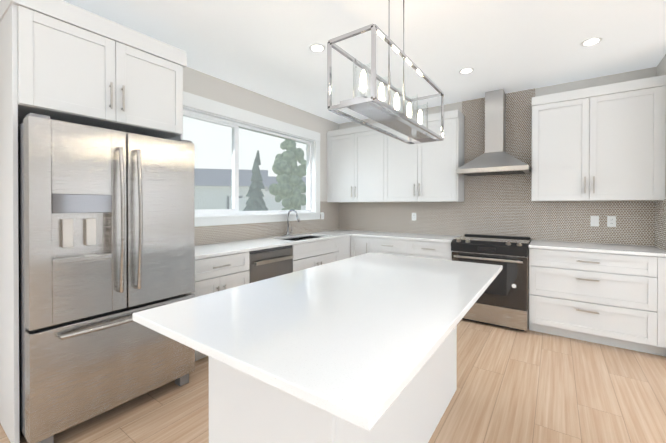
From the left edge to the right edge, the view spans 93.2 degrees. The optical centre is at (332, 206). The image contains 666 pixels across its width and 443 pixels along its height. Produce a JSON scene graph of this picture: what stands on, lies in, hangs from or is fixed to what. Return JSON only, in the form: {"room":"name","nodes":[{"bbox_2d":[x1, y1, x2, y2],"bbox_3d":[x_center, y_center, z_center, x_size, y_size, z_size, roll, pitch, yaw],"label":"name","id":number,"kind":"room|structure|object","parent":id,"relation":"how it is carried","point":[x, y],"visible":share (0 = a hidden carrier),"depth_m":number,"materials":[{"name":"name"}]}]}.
{"room":"kitchen","nodes":[
{"label":"kitchen","id":0,"kind":"room"},
{"bbox_2d":[183,67,338,245],"bbox_3d":[-2.656,-0.040,1.612,0.150,2.720,9.350,0,0,35],"label":"wall","id":1,"kind":"structure","parent":0,"point":[201,84],"depth_m":3.95,"materials":[{"name":"white paint"}]},
{"bbox_2d":[183,91,321,226],"bbox_3d":[-0.980,-0.475,3.940,0.190,1.345,2.530,0,0,35],"label":"window","id":2,"kind":"structure","parent":1,"relation":"in","point":[193,101],"depth_m":3.81,"materials":[{"name":"white"}]},
{"bbox_2d":[195,202,338,244],"bbox_3d":[-0.795,0.151,4.112,0.008,0.479,3.090,0,0,35],"label":"tile backsplash","id":3,"kind":"structure","parent":1,"relation":"attached to","point":[232,232],"depth_m":4.03,"materials":[{"name":"grey tile"}]},
{"bbox_2d":[0,319,665,442],"bbox_3d":[0.553,1.362,-0.554,7.900,0.060,9.500,0,0,35],"label":"floor","id":4,"kind":"structure","parent":0,"point":[518,386],"depth_m":2.13,"materials":[{"name":"brown wood"}]},
{"bbox_2d":[0,0,186,442],"bbox_3d":[-1.687,0.052,2.260,0.684,2.530,0.975,0,0,35],"label":"tall cabinet","id":5,"kind":"object","parent":4,"relation":"on","point":[61,60],"visible":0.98,"depth_m":1.88,"materials":[{"name":"white wood"}]},
{"bbox_2d":[18,113,194,442],"bbox_3d":[-1.589,0.412,2.195,0.864,1.810,0.910,0,0,35],"label":"fridge","id":6,"kind":"object","parent":4,"relation":"on","point":[106,229],"visible":0.9,"depth_m":1.86,"materials":[{"name":"silver metal"}]},
{"bbox_2d":[191,236,349,360],"bbox_3d":[-0.701,0.867,3.680,0.646,0.885,2.485,0,0,35],"label":"base cabinet","id":7,"kind":"object","parent":4,"relation":"on","point":[218,273],"depth_m":2.95,"materials":[{"name":"painted wood"},{"name":"nickel"}]},
{"bbox_2d":[249,245,293,282],"bbox_3d":[-0.850,0.860,3.446,0.650,0.862,0.607,0,0,35],"label":"dishwasher","id":8,"kind":"object","parent":7,"relation":"in","point":[270,263],"visible":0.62,"depth_m":3.25,"materials":[{"name":"silver metal"}]},
{"bbox_2d":[195,229,365,260],"bbox_3d":[-0.533,0.515,3.934,0.627,0.244,3.097,0,0,35],"label":"countertop","id":9,"kind":"structure","parent":7,"relation":"on","point":[216,249],"depth_m":3.48,"materials":[{"name":"white stone"}]},
{"bbox_2d":[286,210,299,235],"bbox_3d":[-0.518,0.213,4.201,0.240,0.356,0.096,0,0,35],"label":"faucet","id":10,"kind":"object","parent":9,"relation":"on","point":[288,233],"visible":1,"depth_m":4.22,"materials":[{"name":"silver metal"}]},
{"bbox_2d":[209,325,456,442],"bbox_3d":[0.171,0.877,1.826,0.668,0.885,1.548,0,0,35],"label":"kitchen island","id":11,"kind":"object","parent":4,"relation":"on","point":[245,408],"visible":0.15,"depth_m":1.30,"materials":[{"name":"white wood"}]},
{"bbox_2d":[133,253,502,430],"bbox_3d":[0.198,0.420,1.687,1.030,0.029,1.900,0,0,35],"label":"island countertop","id":12,"kind":"structure","parent":11,"relation":"on","point":[358,340],"depth_m":1.10,"materials":[{"name":"white stone"}]},
{"bbox_2d":[351,236,374,256],"bbox_3d":[0.580,0.861,4.670,0.375,0.884,0.611,0,0,35],"label":"base cabinet","id":13,"kind":"object","parent":4,"relation":"on","point":[359,245],"depth_m":4.42,"materials":[{"name":"white wood"}]},
{"bbox_2d":[375,238,414,256],"bbox_3d":[0.910,0.863,4.437,0.671,0.884,0.611,0,0,35],"label":"base cabinet","id":14,"kind":"object","parent":4,"relation":"on","point":[412,248],"depth_m":4.13,"materials":[{"name":"white wood"}]},
{"bbox_2d":[351,231,460,242],"bbox_3d":[1.006,0.405,4.357,1.393,0.029,0.630,0,0,35],"label":"countertop","id":15,"kind":"structure","parent":14,"relation":"on","point":[374,234],"depth_m":4.23,"materials":[{"name":"white stone"}]},
{"bbox_2d":[415,240,451,259],"bbox_3d":[1.333,0.864,4.138,0.604,0.884,0.611,0,0,35],"label":"base cabinet","id":16,"kind":"object","parent":4,"relation":"on","point":[423,249],"depth_m":3.84,"materials":[{"name":"white wood"}]},
{"bbox_2d":[451,234,530,330],"bbox_3d":[1.862,0.835,3.698,0.756,0.948,0.715,0,0,35],"label":"range","id":17,"kind":"object","parent":4,"relation":"on","point":[502,300],"visible":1,"depth_m":3.38,"materials":[{"name":"silver metal"}]},
{"bbox_2d":[528,248,665,356],"bbox_3d":[2.625,0.869,3.204,1.049,0.885,0.646,0,0,35],"label":"base cabinet","id":18,"kind":"object","parent":4,"relation":"on","point":[615,300],"visible":0.96,"depth_m":2.95,"materials":[{"name":"white wood"}]},
{"bbox_2d":[528,240,665,256],"bbox_3d":[2.629,0.411,3.213,1.042,0.029,0.627,0,0,35],"label":"countertop","id":19,"kind":"structure","parent":18,"relation":"on","point":[608,248],"depth_m":3.08,"materials":[{"name":"white stone"}]},
{"bbox_2d":[62,0,665,123],"bbox_3d":[0.553,-1.428,-0.569,7.900,0.080,9.500,0,0,35],"label":"ceiling","id":20,"kind":"structure","parent":0,"point":[261,47],"depth_m":2.66,"materials":[{"name":"white paint"}]},
{"bbox_2d":[309,44,325,51],"bbox_3d":[-0.140,-1.403,2.784,0.150,0.006,0.150,0,0,35],"label":"recessed light","id":21,"kind":"object","parent":20,"relation":"in","point":[317,48],"visible":1,"depth_m":2.78,"materials":[{"name":"white plastic"}]},
{"bbox_2d":[327,0,443,143],"bbox_3d":[0.362,-0.923,1.790,0.246,0.952,1.006,0,0,35],"label":"pendant light","id":22,"kind":"object","parent":20,"relation":"hanging from","point":[410,128],"visible":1,"depth_m":1.61,"materials":[{"name":"silver metal"}]},
{"bbox_2d":[459,68,473,73],"bbox_3d":[1.379,-1.405,3.254,0.150,0.006,0.150,0,0,35],"label":"recessed light","id":23,"kind":"object","parent":20,"relation":"in","point":[465,70],"visible":1,"depth_m":3.24,"materials":[{"name":"white plastic"}]},
{"bbox_2d":[580,37,602,46],"bbox_3d":[2.196,-1.402,2.677,0.150,0.006,0.150,0,0,35],"label":"recessed light","id":24,"kind":"object","parent":20,"relation":"in","point":[592,41],"visible":1,"depth_m":2.67,"materials":[{"name":"white plastic"}]},
{"bbox_2d":[339,67,655,257],"bbox_3d":[1.657,-0.055,4.382,4.000,2.720,0.150,0,0,35],"label":"wall","id":25,"kind":"structure","parent":0,"point":[609,79],"depth_m":3.55,"materials":[{"name":"ceramic mosaic tile"},{"name":"paint"}]},
{"bbox_2d":[327,123,386,201],"bbox_3d":[0.438,-0.645,4.927,1.073,1.144,0.341,0,0,35],"label":"upper cabinet","id":26,"kind":"object","parent":25,"relation":"attached to","point":[365,164],"depth_m":4.77,"materials":[{"name":"white wood"}]},
{"bbox_2d":[387,110,463,201],"bbox_3d":[1.218,-0.642,4.376,1.074,1.144,0.341,0,0,35],"label":"upper cabinet","id":27,"kind":"object","parent":25,"relation":"attached to","point":[421,172],"depth_m":4.14,"materials":[{"name":"white wood"}]},
{"bbox_2d":[456,89,530,176],"bbox_3d":[1.928,-0.903,3.782,0.750,1.012,0.491,0,0,35],"label":"range hood","id":28,"kind":"object","parent":25,"relation":"attached to","point":[495,158],"visible":1,"depth_m":3.77,"materials":[{"name":"silver metal"}]},
{"bbox_2d":[339,88,650,245],"bbox_3d":[1.672,-0.512,4.271,3.850,1.803,0.008,0,0,35],"label":"tile backsplash","id":29,"kind":"structure","parent":25,"relation":"attached to","point":[500,205],"depth_m":3.91,"materials":[{"name":"grey tile"}]},
{"bbox_2d":[412,213,415,220],"bbox_3d":[1.185,0.144,4.608,0.070,0.115,0.010,0,0,35],"label":"outlet","id":30,"kind":"object","parent":29,"relation":"attached to","point":[413,216],"visible":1,"depth_m":4.61,"materials":[{"name":"white plastic"}]},
{"bbox_2d":[591,216,598,226],"bbox_3d":[2.853,0.156,3.431,0.070,0.115,0.009,0,0,35],"label":"switch plate","id":31,"kind":"object","parent":29,"relation":"attached to","point":[594,220],"visible":1,"depth_m":3.43,"materials":[{"name":"white plastic"}]},
{"bbox_2d":[607,216,615,226],"bbox_3d":[2.966,0.156,3.351,0.070,0.115,0.010,0,0,35],"label":"electrical outlet plate","id":32,"kind":"object","parent":29,"relation":"attached to","point":[611,221],"visible":1,"depth_m":3.35,"materials":[{"name":"white plastic"}]},
{"bbox_2d":[531,75,665,200],"bbox_3d":[2.706,-0.636,3.304,1.041,1.145,0.376,0,0,35],"label":"upper cabinet","id":33,"kind":"object","parent":25,"relation":"attached to","point":[603,143],"visible":0.92,"depth_m":3.14,"materials":[{"name":"white wood"}]},
{"bbox_2d":[656,54,665,250],"bbox_3d":[4.694,-0.041,1.836,3.900,2.720,0.805,0,0,35],"label":"wall","id":34,"kind":"structure","parent":0,"point":[661,68],"depth_m":2.98,"materials":[{"name":"white paint"}]},
{"bbox_2d":[651,199,665,250],"bbox_3d":[3.050,0.158,2.896,0.008,0.479,0.640,0,0,35],"label":"tile backsplash","id":35,"kind":"structure","parent":34,"relation":"attached to","point":[658,208],"depth_m":3.05,"materials":[{"name":"grey tile"}]},
{"label":"outside","id":36,"kind":"structure","parent":0,"visible":0},
{"bbox_2d":[183,118,305,210],"bbox_3d":[-1.239,-1.709,6.938,0.010,8.000,17.000,0,0,35],"label":"window pane","id":37,"kind":"object","parent":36,"point":[252,178],"depth_m":6.44,"materials":[{"name":"clear glass"}]},
{"bbox_3d":[-15.818,2.388,35.005,59.840,0.100,90.000,0,0,35],"label":"lawn","id":38,"kind":"structure","parent":36,"visible":0},
{"bbox_2d":[194,168,267,208],"bbox_3d":[-10.708,0.402,27.945,9.700,7.550,7.700,0,0,-12],"label":"house","id":39,"kind":"structure","parent":38,"relation":"on","point":[224,189],"depth_m":24.94,"materials":[{"name":"white"}]},
{"bbox_2d":[243,150,267,210],"bbox_3d":[-2.847,0.168,11.881,1.757,4.590,1.847,0,0,35],"label":"spruce tree","id":40,"kind":"object","parent":38,"relation":"on","point":[259,196],"depth_m":11.65,"materials":[{"name":"green plant"}]},
{"bbox_2d":[229,196,305,210],"bbox_3d":[-1.977,0.927,16.838,7.120,3.019,0.140,0,0,1],"label":"fence","id":41,"kind":"object","parent":38,"relation":"on","point":[243,206],"depth_m":16.82,"materials":[{"name":"white"}]},
{"bbox_2d":[265,176,305,197],"bbox_3d":[-6.976,0.237,37.894,8.700,7.770,7.700,0,0,-12],"label":"house","id":42,"kind":"structure","parent":38,"relation":"on","point":[268,193],"depth_m":35.72,"materials":[{"name":"white"}]},
{"bbox_2d":[269,139,305,209],"bbox_3d":[-1.821,-0.245,13.359,1.663,5.401,1.817,0,0,35],"label":"tree","id":43,"kind":"object","parent":38,"relation":"on","point":[297,194],"depth_m":12.96,"materials":[{"name":"green plant"}]}
]}

